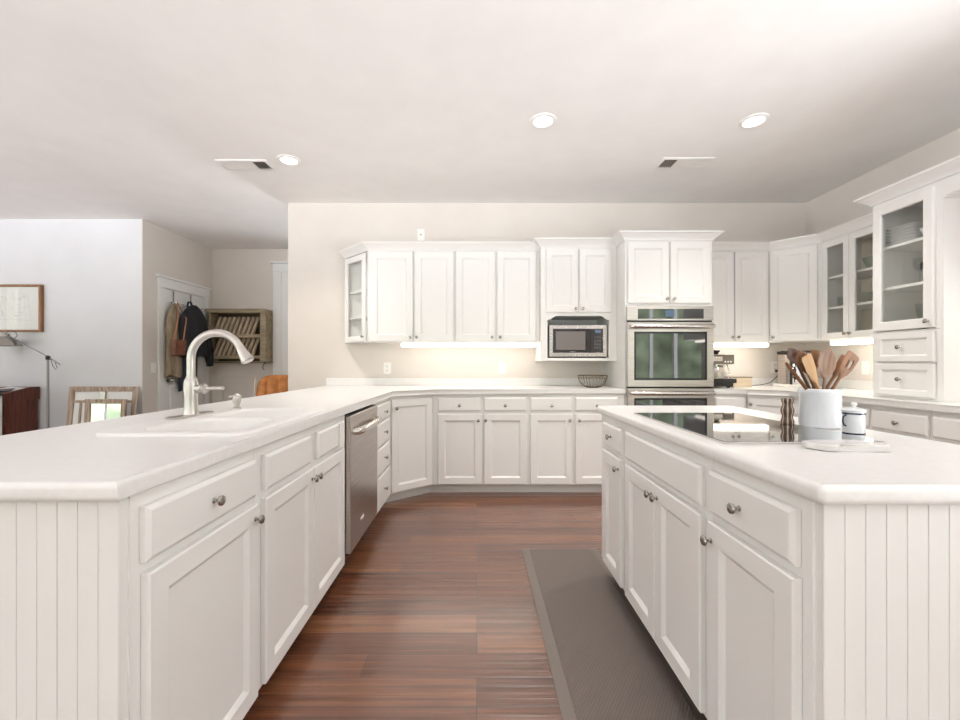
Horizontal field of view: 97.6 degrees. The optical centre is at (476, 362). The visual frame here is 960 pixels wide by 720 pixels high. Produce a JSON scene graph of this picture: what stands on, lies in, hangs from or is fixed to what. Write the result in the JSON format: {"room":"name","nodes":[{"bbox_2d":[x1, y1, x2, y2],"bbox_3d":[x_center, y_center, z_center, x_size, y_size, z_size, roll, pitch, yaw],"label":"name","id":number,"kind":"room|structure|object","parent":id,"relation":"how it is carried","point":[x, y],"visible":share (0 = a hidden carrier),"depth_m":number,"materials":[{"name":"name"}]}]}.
{"room":"kitchen","nodes":[
{"label":"kitchen","id":0,"kind":"room"},
{"bbox_2d":[0,219,140,429],"bbox_3d":[-5.684,-0.234,4.788,3.831,2.757,0.140,0,0,0],"label":"wall","id":1,"kind":"structure","parent":0,"point":[89,270],"depth_m":4.72,"materials":[{"name":"white paint"}]},
{"bbox_2d":[0,284,43,331],"bbox_3d":[-5.254,-0.607,4.697,0.780,0.528,0.038,0,0,0],"label":"framed drawing","id":2,"kind":"object","parent":1,"relation":"attached to","point":[21,305],"visible":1,"depth_m":4.71,"materials":[{"name":"paper"}]},
{"bbox_2d":[141,219,211,413],"bbox_3d":[-3.763,-0.234,5.411,0.012,2.757,1.388,0,0,0],"label":"wall","id":3,"kind":"structure","parent":0,"point":[165,252],"depth_m":4.91,"materials":[{"name":"beige paint"}]},
{"bbox_2d":[151,363,155,372],"bbox_3d":[-3.752,0.060,4.872,0.010,0.116,0.072,0,0,0],"label":"wall switch","id":4,"kind":"object","parent":3,"relation":"attached to","point":[153,365],"visible":1,"depth_m":4.87,"materials":[{"name":"white"}]},
{"bbox_2d":[155,274,211,411],"bbox_3d":[-3.718,0.055,5.395,0.078,2.180,0.980,0,0,0],"label":"door","id":5,"kind":"structure","parent":3,"relation":"in","point":[168,396],"depth_m":5.15,"materials":[{"name":"white paint"}]},
{"bbox_2d":[170,291,202,309],"bbox_3d":[-3.705,-0.792,5.380,0.067,0.185,0.540,0,0,0],"label":"hooks","id":6,"kind":"object","parent":5,"relation":"hanging from","point":[173,291],"visible":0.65,"depth_m":5.26,"materials":[{"name":"grey metal"}]},
{"bbox_2d":[165,304,181,377],"bbox_3d":[-3.689,-0.265,5.115,0.121,0.900,0.253,0,0,0],"label":"coat","id":7,"kind":"object","parent":6,"relation":"hanging from","point":[173,364],"visible":0.78,"depth_m":5.04,"materials":[{"name":"fabric"}]},
{"bbox_2d":[171,302,186,355],"bbox_3d":[-3.607,-0.414,5.037,0.145,0.668,0.222,0,0,0],"label":"satchel","id":8,"kind":"object","parent":6,"relation":"hanging from","point":[178,346],"visible":1,"depth_m":5.00,"materials":[{"name":"brown leather"}]},
{"bbox_2d":[179,301,213,366],"bbox_3d":[-3.590,-0.358,5.383,0.134,0.825,0.631,0,0,0],"label":"jacket","id":9,"kind":"object","parent":6,"relation":"hanging from","point":[196,324],"visible":0.77,"depth_m":5.29,"materials":[{"name":"fabric"}]},
{"bbox_2d":[178,357,197,391],"bbox_3d":[-3.698,0.005,5.370,0.121,0.720,0.336,0,0,0],"label":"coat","id":10,"kind":"object","parent":5,"relation":"hanging from","point":[183,376],"visible":0.23,"depth_m":5.23,"materials":[{"name":"fabric"}]},
{"bbox_2d":[212,249,287,402],"bbox_3d":[-0.218,-0.234,6.035,7.077,2.757,0.140,0,0,0],"label":"wall","id":11,"kind":"structure","parent":0,"point":[241,278],"depth_m":5.96,"materials":[{"name":"beige paint"}]},
{"bbox_2d":[205,309,272,369],"bbox_3d":[-3.301,-0.315,5.848,0.834,0.842,0.230,0,0,0],"label":"plate rack","id":12,"kind":"object","parent":11,"relation":"attached to","point":[252,327],"visible":0.77,"depth_m":5.82,"materials":[{"name":"brown wood"}]},
{"bbox_2d":[222,376,264,401],"bbox_3d":[-3.300,0.468,5.959,0.640,0.555,0.012,0,0,0],"label":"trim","id":13,"kind":"structure","parent":11,"relation":"attached to","point":[222,376],"depth_m":5.95,"materials":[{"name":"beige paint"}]},
{"bbox_2d":[270,261,287,374],"bbox_3d":[-2.350,-0.141,5.940,1.140,2.572,0.050,0,0,0],"label":"door","id":14,"kind":"structure","parent":11,"relation":"in","point":[280,268],"depth_m":5.94,"materials":[{"name":"white paint"}]},
{"bbox_2d":[243,492,706,719],"bbox_3d":[-2.140,1.195,0.482,11.520,0.100,11.565,0,0,0],"label":"floor","id":15,"kind":"structure","parent":0,"point":[432,614],"depth_m":1.86,"materials":[{"name":"brown wood"}]},
{"bbox_2d":[0,396,1,435],"bbox_3d":[-5.150,0.744,4.143,0.520,0.802,0.365,0,0,0],"label":"shelf unit","id":16,"kind":"object","parent":15,"relation":"on","point":[0,396],"visible":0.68,"depth_m":4.31,"materials":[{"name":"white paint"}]},
{"bbox_2d":[0,387,39,434],"bbox_3d":[-5.280,0.707,4.522,0.780,0.876,0.355,0,0,0],"label":"desk","id":17,"kind":"object","parent":15,"relation":"on","point":[19,407],"visible":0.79,"depth_m":4.51,"materials":[{"name":"brown wood"}]},
{"bbox_2d":[0,331,60,427],"bbox_3d":[-4.898,0.399,4.560,0.748,1.492,0.284,0,0,0],"label":"floor lamp","id":18,"kind":"object","parent":15,"relation":"on","point":[6,339],"visible":0.64,"depth_m":4.55,"materials":[{"name":"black metal"}]},
{"bbox_2d":[66,386,138,424],"bbox_3d":[-4.091,0.702,4.567,0.746,0.880,0.121,0,0,0],"label":"mirror","id":19,"kind":"object","parent":15,"relation":"on","point":[77,396],"visible":0.41,"depth_m":4.60,"materials":[{"name":"brown wood"}]},
{"bbox_2d":[84,399,126,422],"bbox_3d":[-3.923,0.764,4.422,0.426,0.755,0.071,0,0,0],"label":"framed mirror","id":20,"kind":"object","parent":15,"relation":"on","point":[94,409],"visible":0.37,"depth_m":4.44,"materials":[{"name":"brown wood"}]},
{"bbox_2d":[90,404,120,421],"bbox_3d":[-3.923,0.765,4.430,0.336,0.665,0.006,0,-3,0],"label":"mirror glass","id":21,"kind":"object","parent":20,"relation":"attached to","point":[98,412],"depth_m":4.44,"materials":[{"name":"white"}]},
{"bbox_2d":[0,450,264,719],"bbox_3d":[-1.090,0.708,1.079,0.861,0.874,0.493,0,0,0],"label":"base cabinet","id":22,"kind":"object","parent":15,"relation":"on","point":[143,605],"visible":0.86,"depth_m":0.87,"materials":[{"name":"white paint"}]},
{"bbox_2d":[253,375,287,396],"bbox_3d":[-2.414,0.646,5.138,0.505,0.998,0.485,0,0,-14],"label":"tufted chair","id":23,"kind":"object","parent":15,"relation":"on","point":[270,384],"visible":0.24,"depth_m":4.93,"materials":[{"name":"orange leather"}]},
{"bbox_2d":[253,415,344,690],"bbox_3d":[-0.993,0.708,1.783,0.667,0.874,0.914,0,0,0],"label":"base cabinet","id":24,"kind":"object","parent":15,"relation":"on","point":[300,476],"visible":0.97,"depth_m":1.61,"materials":[{"name":"white paint"}]},
{"bbox_2d":[339,422,344,446],"bbox_3d":[-0.683,0.360,2.123,0.006,0.115,0.075,0,0,0],"label":"cover plate","id":25,"kind":"object","parent":24,"relation":"attached to","point":[341,425],"visible":1,"depth_m":2.11,"materials":[{"name":"white"}]},
{"bbox_2d":[345,404,382,558],"bbox_3d":[-0.950,0.714,2.557,0.672,0.862,0.610,0,0,0],"label":"dishwasher","id":26,"kind":"object","parent":15,"relation":"on","point":[361,424],"visible":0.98,"depth_m":2.42,"materials":[{"name":"silver"}]},
{"bbox_2d":[373,398,389,512],"bbox_3d":[-0.983,0.708,3.139,0.647,0.874,0.533,0,0,0],"label":"base cabinet","id":27,"kind":"object","parent":15,"relation":"on","point":[383,407],"visible":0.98,"depth_m":3.08,"materials":[{"name":"white paint"}]},
{"bbox_2d":[385,394,432,502],"bbox_3d":[-0.665,0.708,3.647,0.471,0.874,0.467,0,0,-40],"label":"base cabinet","id":28,"kind":"object","parent":15,"relation":"on","point":[411,416],"visible":0.95,"depth_m":3.49,"materials":[{"name":"white paint"}]},
{"bbox_2d":[430,394,527,491],"bbox_3d":[0.011,0.708,3.913,0.864,0.874,0.647,0,0,0],"label":"base cabinet","id":29,"kind":"object","parent":15,"relation":"on","point":[480,441],"visible":0.98,"depth_m":3.63,"materials":[{"name":"white paint"}]},
{"bbox_2d":[527,394,624,491],"bbox_3d":[0.861,0.708,3.913,0.835,0.874,0.647,0,0,0],"label":"base cabinet","id":30,"kind":"object","parent":15,"relation":"on","point":[565,430],"visible":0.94,"depth_m":3.63,"materials":[{"name":"white paint"}]},
{"bbox_2d":[522,548,706,719],"bbox_3d":[0.505,1.136,1.565,0.460,0.016,2.029,0,0,0],"label":"kitchen mat","id":31,"kind":"object","parent":15,"relation":"on","point":[605,664],"visible":0.99,"depth_m":1.66,"materials":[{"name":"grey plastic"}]},
{"bbox_2d":[602,414,627,590],"bbox_3d":[0.974,0.708,2.050,0.707,0.874,0.390,0,0,0],"label":"base cabinet","id":32,"kind":"object","parent":15,"relation":"on","point":[614,459],"visible":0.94,"depth_m":2.01,"materials":[{"name":"white paint"}]},
{"bbox_2d":[604,230,724,405],"bbox_3d":[1.657,0.011,3.905,0.894,2.268,0.678,0,0,0],"label":"oven tower","id":33,"kind":"object","parent":15,"relation":"on","point":[655,267],"visible":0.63,"depth_m":3.63,"materials":[{"name":"white paint"}]},
{"bbox_2d":[626,306,715,405],"bbox_3d":[1.661,0.144,3.844,0.743,1.258,0.617,0,0,0],"label":"double oven","id":34,"kind":"object","parent":33,"relation":"in","point":[670,349],"visible":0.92,"depth_m":3.60,"materials":[{"name":"silver"}]},
{"bbox_2d":[625,425,713,719],"bbox_3d":[0.974,0.708,1.520,0.707,0.874,0.667,0,0,0],"label":"base cabinet","id":35,"kind":"object","parent":15,"relation":"on","point":[667,513],"visible":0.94,"depth_m":1.43,"materials":[{"name":"white paint"}]},
{"bbox_2d":[597,406,959,504],"bbox_3d":[1.005,0.251,1.527,0.720,0.040,1.480,0,0,0],"label":"countertop","id":36,"kind":"structure","parent":35,"relation":"on","point":[916,471],"depth_m":0.97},
{"bbox_2d":[634,413,886,443],"bbox_3d":[0.931,0.228,1.535,0.463,0.006,0.698,0,0,0],"label":"cooktop","id":37,"kind":"object","parent":36,"relation":"in","point":[725,428],"visible":0.96,"depth_m":1.41,"materials":[{"name":"glass"}]},
{"bbox_2d":[780,398,794,423],"bbox_3d":[1.138,0.177,1.540,0.043,0.095,0.043,0,0,0],"label":"pepper mill","id":38,"kind":"object","parent":37,"relation":"on","point":[787,410],"visible":1,"depth_m":1.53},
{"bbox_2d":[797,387,842,428],"bbox_3d":[1.228,0.162,1.505,0.128,0.138,0.128,0,0,0],"label":"utensil crock","id":39,"kind":"object","parent":36,"relation":"on","point":[820,408],"visible":0.93,"depth_m":1.46,"materials":[{"name":"white ceramic"}]},
{"bbox_2d":[785,362,808,389],"bbox_3d":[1.182,0.108,1.491,0.180,0.220,0.010,0,0,-1],"label":"wooden stick","id":40,"kind":"object","parent":39,"relation":"in","point":[788,366],"visible":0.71,"depth_m":1.49,"materials":[{"name":"brown wood"}]},
{"bbox_2d":[787,348,810,388],"bbox_3d":[1.197,0.082,1.526,0.144,0.272,0.018,0,0,4],"label":"wooden spoon","id":41,"kind":"object","parent":39,"relation":"in","point":[791,352],"visible":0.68,"depth_m":1.52,"materials":[{"name":"brown wood"}]},
{"bbox_2d":[796,350,815,388],"bbox_3d":[1.191,0.087,1.491,0.128,0.261,0.018,0,0,-2],"label":"wooden spoon","id":42,"kind":"object","parent":39,"relation":"in","point":[800,354],"visible":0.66,"depth_m":1.49,"materials":[{"name":"brown wood"}]},
{"bbox_2d":[802,353,819,388],"bbox_3d":[1.191,0.092,1.472,0.126,0.250,0.010,0,0,-7],"label":"wooden spatula","id":43,"kind":"object","parent":39,"relation":"in","point":[807,360],"visible":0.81,"depth_m":1.47,"materials":[{"name":"brown wood"}]},
{"bbox_2d":[811,350,819,388],"bbox_3d":[1.236,0.085,1.535,0.038,0.262,0.010,0,0,0],"label":"wooden spatula","id":44,"kind":"object","parent":39,"relation":"in","point":[815,353],"visible":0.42,"depth_m":1.53,"materials":[{"name":"brown wood"}]},
{"bbox_2d":[818,347,836,388],"bbox_3d":[1.246,0.080,1.500,0.067,0.271,0.018,0,0,-6],"label":"wooden spoon","id":45,"kind":"object","parent":39,"relation":"in","point":[827,360],"visible":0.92,"depth_m":1.50,"materials":[{"name":"brown wood"}]},
{"bbox_2d":[826,354,847,388],"bbox_3d":[1.276,0.094,1.530,0.181,0.248,0.010,0,0,-5],"label":"wooden spatula","id":46,"kind":"object","parent":39,"relation":"in","point":[836,370],"visible":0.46,"depth_m":1.53,"materials":[{"name":"brown wood"}]},
{"bbox_2d":[831,350,858,388],"bbox_3d":[1.275,0.087,1.493,0.184,0.262,0.015,0,0,-2],"label":"slotted spatula","id":47,"kind":"object","parent":39,"relation":"in","point":[850,356],"visible":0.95,"depth_m":1.49,"materials":[{"name":"brown wood"}]},
{"bbox_2d":[802,439,890,451],"bbox_3d":[0.975,0.222,1.121,0.188,0.018,0.088,0,0,0],"label":"marble board","id":48,"kind":"object","parent":36,"relation":"on","point":[831,445],"visible":1,"depth_m":1.09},
{"bbox_2d":[841,402,866,436],"bbox_3d":[1.197,0.178,1.335,0.062,0.104,0.062,0,0,36],"label":"lidded canister","id":49,"kind":"object","parent":36,"relation":"on","point":[853,418],"visible":0.94,"depth_m":1.31,"materials":[{"name":"white ceramic"}]},
{"bbox_2d":[714,394,746,408],"bbox_3d":[2.186,0.708,3.926,0.299,0.874,0.620,0,0,0],"label":"base cabinet","id":50,"kind":"object","parent":15,"relation":"on","point":[736,400],"visible":0.16,"depth_m":3.62,"materials":[{"name":"white paint"}]},
{"bbox_2d":[747,394,791,413],"bbox_3d":[2.609,0.708,3.685,0.375,0.874,0.547,0,0,45],"label":"base cabinet","id":51,"kind":"object","parent":15,"relation":"on","point":[766,403],"visible":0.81,"depth_m":3.53,"materials":[{"name":"white paint"}]},
{"bbox_2d":[792,396,797,416],"bbox_3d":[2.887,0.708,3.240,0.747,0.874,0.345,0,0,0],"label":"base cabinet","id":52,"kind":"object","parent":15,"relation":"on","point":[795,403],"visible":0.02,"depth_m":3.35,"materials":[{"name":"white paint"}]},
{"bbox_2d":[700,461,959,719],"bbox_3d":[0.976,0.708,1.000,0.712,0.874,0.372,0,0,0],"label":"base cabinet","id":53,"kind":"object","parent":15,"relation":"on","point":[816,611],"visible":0.8,"depth_m":0.81,"materials":[{"name":"white paint"}]},
{"bbox_2d":[842,402,872,429],"bbox_3d":[2.887,0.708,2.893,0.747,0.874,0.345,0,0,0],"label":"base cabinet","id":54,"kind":"object","parent":15,"relation":"on","point":[867,407],"visible":0.02,"depth_m":2.74,"materials":[{"name":"white paint"}]},
{"bbox_2d":[872,405,932,439],"bbox_3d":[2.887,0.708,2.540,0.747,0.874,0.360,0,0,0],"label":"base cabinet","id":55,"kind":"object","parent":15,"relation":"on","point":[894,420],"visible":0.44,"depth_m":2.51,"materials":[{"name":"white paint"}]},
{"bbox_2d":[933,411,959,444],"bbox_3d":[2.887,0.708,2.174,0.747,0.874,0.370,0,0,0],"label":"base cabinet","id":56,"kind":"object","parent":15,"relation":"on","point":[946,426],"visible":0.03,"depth_m":2.28,"materials":[{"name":"white paint"}]},
{"bbox_3d":[-1.368,0.708,2.549,0.065,0.874,3.390,0,0,0],"label":"panel","id":57,"kind":"object","parent":15,"relation":"on","visible":0},
{"bbox_2d":[0,378,625,501],"bbox_3d":[-0.121,0.214,2.526,2.798,0.114,3.439,0,0,0],"label":"countertop","id":58,"kind":"structure","parent":57,"relation":"on","point":[68,463],"depth_m":1.23,"materials":[{"name":"stone"}]},
{"bbox_2d":[164,329,253,419],"bbox_3d":[-1.056,0.041,1.715,0.284,0.356,0.250,0,0,0],"label":"kitchen faucet","id":59,"kind":"object","parent":58,"relation":"on","point":[191,387],"visible":1,"depth_m":1.70,"materials":[{"name":"silver metal"}]},
{"bbox_2d":[95,407,325,436],"bbox_3d":[-0.969,0.304,1.677,0.493,0.171,0.755,0,0,0],"label":"sink","id":60,"kind":"object","parent":58,"relation":"in","point":[225,422],"visible":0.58,"depth_m":1.64,"materials":[{"name":"white ceramic"}]},
{"bbox_2d":[228,394,240,408],"bbox_3d":[-1.138,0.183,1.978,0.038,0.072,0.052,0,0,25],"label":"soap dispenser","id":61,"kind":"object","parent":60,"relation":"on","point":[236,398],"visible":1,"depth_m":1.97,"materials":[{"name":"silver metal"}]},
{"bbox_2d":[577,375,607,387],"bbox_3d":[1.067,0.173,3.880,0.274,0.114,0.274,0,0,0],"label":"wire bowl","id":62,"kind":"object","parent":58,"relation":"on","point":[606,376],"visible":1,"depth_m":3.83,"materials":[{"name":"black metal"}]},
{"bbox_3d":[2.887,0.708,1.713,0.747,0.874,0.550,0,0,0],"label":"base cabinet","id":63,"kind":"object","parent":15,"relation":"on","visible":0},
{"bbox_2d":[712,378,959,413],"bbox_3d":[2.678,0.214,2.723,1.283,0.114,3.045,0,0,0],"label":"countertop","id":64,"kind":"structure","parent":63,"relation":"on","point":[861,392],"depth_m":3.40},
{"bbox_2d":[725,376,752,386],"bbox_3d":[2.474,0.182,3.990,0.208,0.097,0.126,0,0,0],"label":"wooden box","id":65,"kind":"object","parent":64,"relation":"on","point":[742,381],"visible":0.67,"depth_m":3.93,"materials":[{"name":"brown wood"}]},
{"bbox_2d":[714,350,777,387],"bbox_3d":[2.516,0.058,4.079,1.051,0.347,0.373,0,0,-26],"label":"espresso machine","id":66,"kind":"object","parent":64,"relation":"on","point":[720,359],"visible":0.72,"depth_m":3.79,"materials":[{"name":"silver plastic"}]},
{"bbox_2d":[714,377,734,378],"bbox_3d":[2.208,0.142,3.842,0.245,0.006,0.115,0,0,0],"label":"drip tray","id":67,"kind":"object","parent":66,"relation":"on","point":[714,377],"depth_m":3.78,"materials":[{"name":"metal"}]},
{"bbox_2d":[773,350,811,387],"bbox_3d":[3.005,0.060,3.972,0.240,0.342,0.256,0,0,0],"label":"coffee maker","id":68,"kind":"object","parent":64,"relation":"on","point":[785,377],"visible":0.48,"depth_m":3.99,"materials":[{"name":"white"}]},
{"bbox_2d":[853,167,959,402],"bbox_3d":[2.964,-0.446,2.662,0.708,1.354,0.500,0,0,0],"label":"cabinet","id":69,"kind":"object","parent":64,"relation":"on","point":[916,282],"visible":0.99,"depth_m":2.57,"materials":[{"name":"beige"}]},
{"bbox_2d":[886,237,919,245],"bbox_3d":[2.865,-0.775,2.720,0.280,0.018,0.196,0,0,0],"label":"platter","id":70,"kind":"object","parent":69,"relation":"on","point":[912,238],"visible":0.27,"depth_m":2.70,"materials":[{"name":"white ceramic"}]},
{"bbox_2d":[886,234,922,242],"bbox_3d":[2.865,-0.795,2.720,0.280,0.018,0.196,0,0,0],"label":"platter","id":71,"kind":"object","parent":70,"relation":"on","point":[912,235],"visible":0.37,"depth_m":2.68,"materials":[{"name":"white ceramic"}]},
{"bbox_2d":[886,231,921,239],"bbox_3d":[2.865,-0.814,2.720,0.280,0.018,0.196,0,0,0],"label":"platter","id":72,"kind":"object","parent":71,"relation":"on","point":[911,232],"visible":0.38,"depth_m":2.69,"materials":[{"name":"white ceramic"}]},
{"bbox_2d":[886,228,919,236],"bbox_3d":[2.865,-0.834,2.720,0.280,0.018,0.196,0,0,0],"label":"platter","id":73,"kind":"object","parent":72,"relation":"on","point":[911,229],"visible":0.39,"depth_m":2.69,"materials":[{"name":"white ceramic"}]},
{"bbox_2d":[886,224,922,233],"bbox_3d":[2.865,-0.853,2.720,0.280,0.018,0.196,0,0,0],"label":"platter","id":74,"kind":"object","parent":73,"relation":"on","point":[916,225],"visible":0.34,"depth_m":2.67,"materials":[{"name":"white ceramic"}]},
{"bbox_2d":[886,221,922,231],"bbox_3d":[2.865,-0.873,2.720,0.280,0.018,0.196,0,0,0],"label":"platter","id":75,"kind":"object","parent":74,"relation":"on","point":[915,222],"visible":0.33,"depth_m":2.68,"materials":[{"name":"white ceramic"}]},
{"bbox_2d":[883,237,922,250],"bbox_3d":[2.871,-0.756,2.627,0.322,0.018,0.394,0,0,0],"label":"shelf","id":76,"kind":"object","parent":69,"relation":"attached to","point":[916,244],"depth_m":2.72,"materials":[{"name":"white paint"}]},
{"bbox_2d":[883,281,922,291],"bbox_3d":[2.871,-0.486,2.627,0.322,0.018,0.394,0,0,0],"label":"shelf","id":77,"kind":"object","parent":69,"relation":"attached to","point":[917,286],"depth_m":2.73,"materials":[{"name":"white paint"}]},
{"bbox_2d":[0,0,959,248],"bbox_3d":[-2.140,-1.672,0.482,11.520,0.120,11.565,0,0,0],"label":"ceiling","id":78,"kind":"structure","parent":0,"point":[110,109],"depth_m":2.56,"materials":[{"name":"paint"}]},
{"bbox_2d":[215,160,275,169],"bbox_3d":[-1.880,-1.607,3.420,0.410,0.018,0.170,0,0,0],"label":"ceiling vent","id":79,"kind":"object","parent":78,"relation":"in","point":[227,164],"visible":1,"depth_m":3.41,"materials":[{"name":"white"}]},
{"bbox_2d":[277,155,300,165],"bbox_3d":[-1.497,-1.607,3.343,0.176,0.010,0.176,0,0,0],"label":"recessed light","id":80,"kind":"object","parent":78,"relation":"in","point":[289,160],"visible":1,"depth_m":3.34,"materials":[{"name":"white"}]},
{"bbox_2d":[530,113,555,128],"bbox_3d":[0.440,-1.607,2.800,0.176,0.010,0.176,0,0,0],"label":"recessed light","id":81,"kind":"object","parent":78,"relation":"in","point":[542,120],"visible":1,"depth_m":2.79,"materials":[{"name":"white"}]},
{"bbox_2d":[654,157,714,167],"bbox_3d":[1.668,-1.607,3.385,0.410,0.018,0.170,0,0,0],"label":"ceiling vent","id":82,"kind":"object","parent":78,"relation":"in","point":[665,162],"visible":1,"depth_m":3.37,"materials":[{"name":"white"}]},
{"bbox_2d":[738,113,769,128],"bbox_3d":[1.845,-1.607,2.800,0.176,0.010,0.176,0,0,0],"label":"recessed light","id":83,"kind":"object","parent":78,"relation":"in","point":[755,120],"visible":1,"depth_m":2.79,"materials":[{"name":"white"}]},
{"bbox_2d":[288,203,804,390],"bbox_3d":[0.855,-0.234,4.326,5.530,2.757,0.160,0,0,0],"label":"wall","id":84,"kind":"structure","parent":0,"point":[318,350],"depth_m":4.25,"materials":[{"name":"beige paint"}]},
{"bbox_2d":[338,242,371,342],"bbox_3d":[-1.113,-0.650,4.114,0.474,0.915,0.283,0,0,45],"label":"upper cabinet","id":85,"kind":"object","parent":84,"relation":"attached to","point":[355,256],"visible":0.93,"depth_m":4.17,"materials":[{"name":"white paint"}]},
{"bbox_2d":[349,289,366,294],"bbox_3d":[-1.100,-0.687,4.147,0.406,0.016,0.178,0,0,45],"label":"shelf","id":86,"kind":"object","parent":85,"relation":"attached to","point":[352,292],"depth_m":4.15,"materials":[{"name":"white paint"}]},
{"bbox_2d":[349,316,366,319],"bbox_3d":[-1.100,-0.432,4.147,0.406,0.016,0.178,0,0,45],"label":"shelf","id":87,"kind":"object","parent":85,"relation":"attached to","point":[350,317],"depth_m":4.14,"materials":[{"name":"white paint"}]},
{"bbox_2d":[384,362,390,373],"bbox_3d":[-0.907,0.058,4.242,0.072,0.116,0.009,0,0,0],"label":"power outlet","id":88,"kind":"object","parent":84,"relation":"attached to","point":[387,365],"visible":1,"depth_m":4.24,"materials":[{"name":"white"}]},
{"bbox_2d":[363,242,454,342],"bbox_3d":[-0.626,-0.650,4.045,0.838,0.915,0.398,0,0,0],"label":"upper cabinet","id":89,"kind":"object","parent":84,"relation":"attached to","point":[411,285],"visible":0.97,"depth_m":3.91,"materials":[{"name":"white paint"}]},
{"bbox_2d":[417,229,424,240],"bbox_3d":[-0.566,-1.289,4.242,0.072,0.116,0.008,0,0,0],"label":"wall jack","id":90,"kind":"object","parent":84,"relation":"attached to","point":[420,232],"visible":1,"depth_m":4.24,"materials":[{"name":"white"}]},
{"bbox_2d":[326,378,603,384],"bbox_3d":[-0.122,0.194,4.236,2.796,0.074,0.019,0,0,0],"label":"backsplash","id":91,"kind":"structure","parent":84,"relation":"attached to","point":[329,381],"depth_m":4.23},
{"bbox_2d":[454,242,539,341],"bbox_3d":[0.188,-0.650,4.045,0.790,0.915,0.398,0,0,0],"label":"upper cabinet","id":92,"kind":"object","parent":84,"relation":"attached to","point":[497,284],"visible":0.98,"depth_m":3.90,"materials":[{"name":"white paint"}]},
{"bbox_2d":[400,342,536,346],"bbox_3d":[-0.080,-0.171,3.981,1.280,0.044,0.070,0,0,0],"label":"light","id":93,"kind":"object","parent":92,"relation":"attached to","point":[403,344],"visible":1,"depth_m":3.95,"materials":[{"name":"white"}]},
{"bbox_2d":[499,362,505,373],"bbox_3d":[0.258,0.056,4.241,0.072,0.116,0.010,0,0,0],"label":"wall switch","id":94,"kind":"object","parent":84,"relation":"attached to","point":[502,365],"visible":1,"depth_m":4.24,"materials":[{"name":"white"}]},
{"bbox_2d":[532,237,616,360],"bbox_3d":[0.896,-0.569,4.007,0.763,1.108,0.474,0,0,0],"label":"upper cabinet","id":95,"kind":"object","parent":84,"relation":"attached to","point":[578,275],"visible":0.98,"depth_m":3.83,"materials":[{"name":"white paint"}]},
{"bbox_2d":[547,325,606,357],"bbox_3d":[0.930,-0.195,4.036,0.535,0.305,0.338,0,0,0],"label":"microwave oven","id":96,"kind":"object","parent":95,"relation":"in","point":[563,341],"visible":0.9,"depth_m":3.87,"materials":[{"name":"silver plastic"}]},
{"bbox_2d":[712,242,769,341],"bbox_3d":[2.374,-0.650,4.045,0.676,0.915,0.398,0,0,0],"label":"upper cabinet","id":97,"kind":"object","parent":84,"relation":"attached to","point":[739,269],"visible":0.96,"depth_m":3.90,"materials":[{"name":"white paint"}]},
{"bbox_2d":[714,342,769,346],"bbox_3d":[2.400,-0.171,3.981,0.700,0.044,0.070,0,0,0],"label":"light","id":98,"kind":"object","parent":97,"relation":"attached to","point":[716,344],"visible":0.6,"depth_m":3.95,"materials":[{"name":"white"}]},
{"bbox_2d":[771,361,777,372],"bbox_3d":[3.008,0.045,4.242,0.072,0.116,0.009,0,0,0],"label":"power outlet","id":99,"kind":"object","parent":84,"relation":"attached to","point":[774,364],"visible":0.84,"depth_m":4.24,"materials":[{"name":"white"}]},
{"bbox_2d":[768,234,830,342],"bbox_3d":[3.000,-0.650,3.926,0.635,0.915,0.637,0,0,0],"label":"upper cabinet","id":100,"kind":"object","parent":84,"relation":"attached to","point":[795,263],"visible":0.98,"depth_m":3.77,"materials":[{"name":"white paint"}]},
{"bbox_2d":[752,378,872,389],"bbox_3d":[2.678,0.194,3.572,1.283,0.074,1.345,0,0,0],"label":"backsplash","id":101,"kind":"structure","parent":84,"relation":"attached to","point":[851,384],"depth_m":3.80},
{"bbox_2d":[805,128,959,380],"bbox_3d":[3.400,-0.234,-0.377,0.160,2.757,9.246,0,0,0],"label":"wall","id":102,"kind":"structure","parent":0,"point":[836,207],"depth_m":3.63,"materials":[{"name":"beige paint"}]},
{"bbox_2d":[817,212,872,339],"bbox_3d":[3.119,-0.650,3.239,0.398,0.915,0.794,0,0,0],"label":"upper cabinet","id":103,"kind":"object","parent":102,"relation":"attached to","point":[847,283],"visible":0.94,"depth_m":3.53,"materials":[{"name":"white paint"}]},
{"bbox_2d":[829,267,872,279],"bbox_3d":[3.160,-0.721,3.239,0.300,0.018,0.754,0,0,0],"label":"shelf","id":104,"kind":"object","parent":103,"relation":"attached to","point":[867,273],"depth_m":3.47,"materials":[{"name":"white paint"}]},
{"bbox_2d":[829,301,872,309],"bbox_3d":[3.160,-0.461,3.239,0.300,0.018,0.754,0,0,0],"label":"shelf","id":105,"kind":"object","parent":103,"relation":"attached to","point":[868,305],"depth_m":3.45,"materials":[{"name":"white paint"}]},
{"bbox_2d":[830,337,872,344],"bbox_3d":[3.055,-0.171,3.250,0.070,0.044,0.700,0,0,0],"label":"light","id":106,"kind":"object","parent":103,"relation":"attached to","point":[868,340],"visible":0.55,"depth_m":3.38,"materials":[{"name":"white"}]},
{"bbox_2d":[862,256,872,267],"bbox_3d":[3.160,-0.782,3.330,0.156,0.104,0.156,0,0,0],"label":"serving bowl","id":107,"kind":"object","parent":103,"relation":"on","point":[868,261],"visible":0.29,"depth_m":3.32,"materials":[{"name":"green ceramic"}]},
{"bbox_2d":[862,361,869,374],"bbox_3d":[3.315,0.045,3.585,0.010,0.116,0.072,0,0,0],"label":"wall switch","id":108,"kind":"object","parent":102,"relation":"attached to","point":[865,364],"visible":1,"depth_m":3.57,"materials":[{"name":"white"}]},
{"bbox_2d":[931,155,959,197],"bbox_3d":[2.964,-1.034,1.806,0.708,0.178,1.212,0,0,0],"label":"upper cabinet","id":109,"kind":"object","parent":102,"relation":"attached to","point":[949,170],"visible":1,"depth_m":2.36,"materials":[{"name":"white paint"}]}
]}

